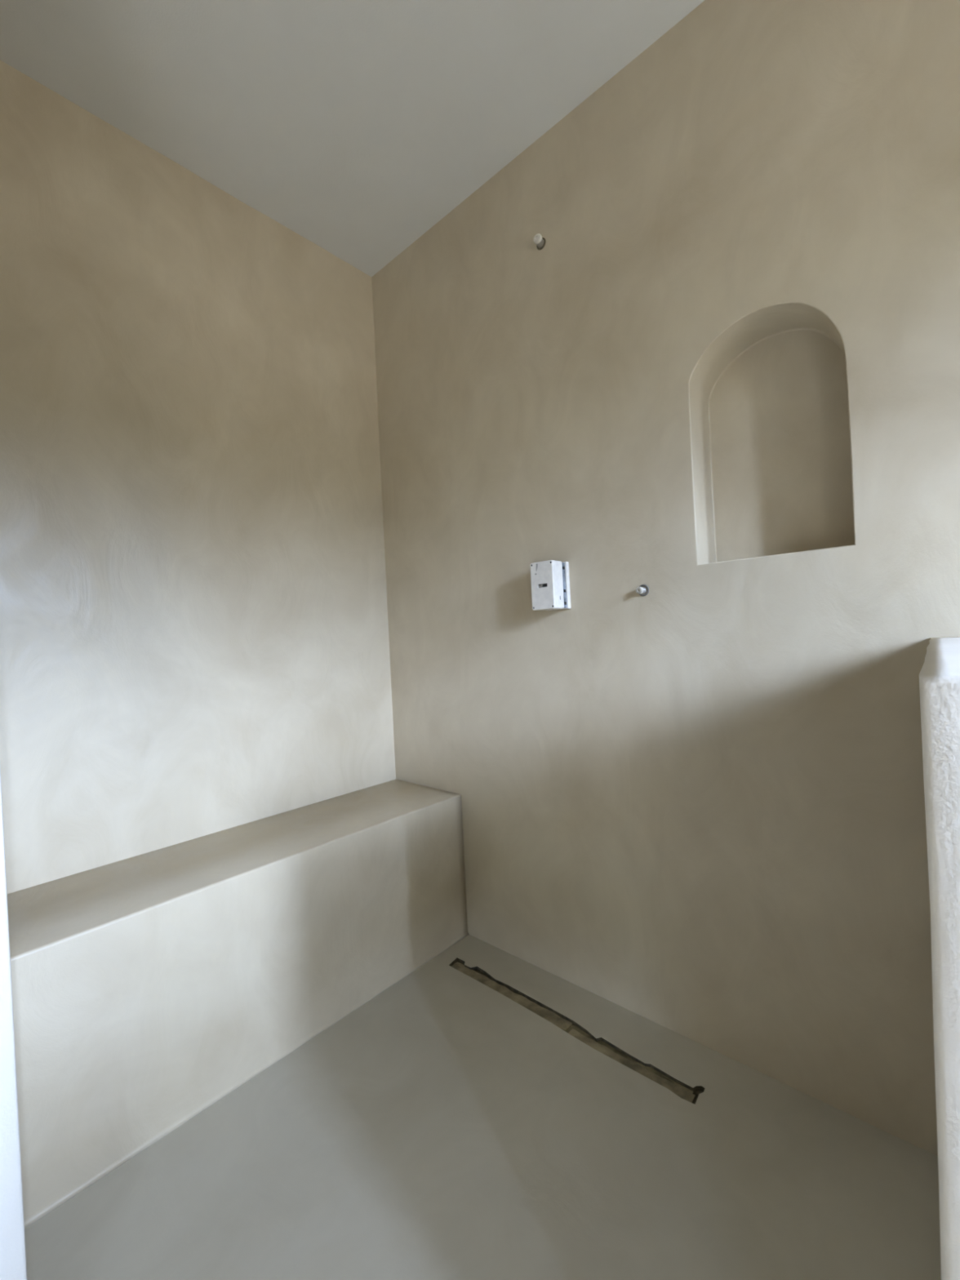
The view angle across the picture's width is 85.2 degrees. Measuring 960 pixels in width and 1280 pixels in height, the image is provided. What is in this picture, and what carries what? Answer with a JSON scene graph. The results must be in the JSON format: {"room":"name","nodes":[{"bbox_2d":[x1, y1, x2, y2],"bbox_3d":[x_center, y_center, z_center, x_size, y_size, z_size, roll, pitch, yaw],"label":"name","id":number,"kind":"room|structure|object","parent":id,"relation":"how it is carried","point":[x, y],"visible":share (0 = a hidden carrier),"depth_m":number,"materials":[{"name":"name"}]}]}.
{"room":"bathroom shower","nodes":[
{"label":"bathroom shower","id":0,"kind":"room"},
{"bbox_2d":[0,767,26,1279],"bbox_3d":[-0.962,-0.156,0.843,0.654,2.399,0.191,-3,0,42],"label":"wall","id":1,"kind":"structure","parent":0,"point":[12,1239],"depth_m":0.69,"materials":[{"name":"white paint"}]},
{"bbox_2d":[0,60,395,893],"bbox_3d":[-1.550,-0.127,0.787,0.156,2.399,3.400,-3,0,42],"label":"wall","id":2,"kind":"structure","parent":0,"point":[194,640],"depth_m":1.45,"materials":[{"name":"beige paint"}]},
{"bbox_2d":[0,0,704,276],"bbox_3d":[-0.430,-1.454,-0.252,3.300,0.150,3.850,-3,0,42],"label":"ceiling","id":3,"kind":"structure","parent":0,"point":[355,126],"depth_m":1.30,"materials":[{"name":"beige paint"}]},
{"bbox_2d":[24,934,941,1279],"bbox_3d":[-0.306,1.077,-0.244,3.300,0.120,3.850,-3,0,42],"label":"floor","id":4,"kind":"structure","parent":0,"point":[442,1127],"depth_m":0.98,"materials":[{"name":"grey concrete"}]},
{"bbox_2d":[7,778,469,1228],"bbox_3d":[-0.571,0.786,1.451,0.354,0.476,1.169,-3,0,42],"label":"bench","id":5,"kind":"object","parent":4,"relation":"on","point":[148,988],"visible":0.97,"depth_m":1.18,"materials":[{"name":"beige paint"}]},
{"bbox_2d":[451,961,702,1104],"bbox_3d":[0.193,0.996,1.369,0.759,0.011,0.057,-3,0,43],"label":"shower drain","id":6,"kind":"object","parent":4,"relation":"in","point":[682,1091],"visible":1,"depth_m":1.30,"materials":[{"name":"grey metal"}]},
{"bbox_2d":[371,0,959,1155],"bbox_3d":[0.802,-0.243,1.086,2.950,2.399,0.200,-3,0,42],"label":"wall","id":7,"kind":"structure","parent":0,"point":[722,380],"depth_m":1.22,"materials":[{"name":"beige paint"}]},
{"bbox_2d":[533,233,546,249],"bbox_3d":[0.166,-1.120,1.468,0.031,0.031,0.030,-3,0,42],"label":"pipe","id":8,"kind":"object","parent":7,"relation":"attached to","point":[540,242],"visible":1,"depth_m":1.46,"materials":[{"name":"metal"}]},
{"bbox_2d":[529,560,570,610],"bbox_3d":[0.195,-0.150,1.451,0.078,0.131,0.080,-3,0,42],"label":"junction box","id":9,"kind":"object","parent":7,"relation":"attached to","point":[549,580],"visible":1,"depth_m":1.42,"materials":[{"name":"white plastic"}]},
{"bbox_2d":[635,584,648,596],"bbox_3d":[0.403,-0.124,1.301,0.030,0.030,0.026,-3,0,42],"label":"pipe","id":10,"kind":"object","parent":7,"relation":"attached to","point":[639,590],"visible":1,"depth_m":1.30,"materials":[{"name":"metal"}]},
{"bbox_2d":[919,636,959,1279],"bbox_3d":[0.641,0.487,0.590,0.198,0.961,0.802,-3,0,42],"label":"wall partition","id":11,"kind":"structure","parent":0,"point":[940,673],"depth_m":0.34,"materials":[{"name":"paint"}]}
]}

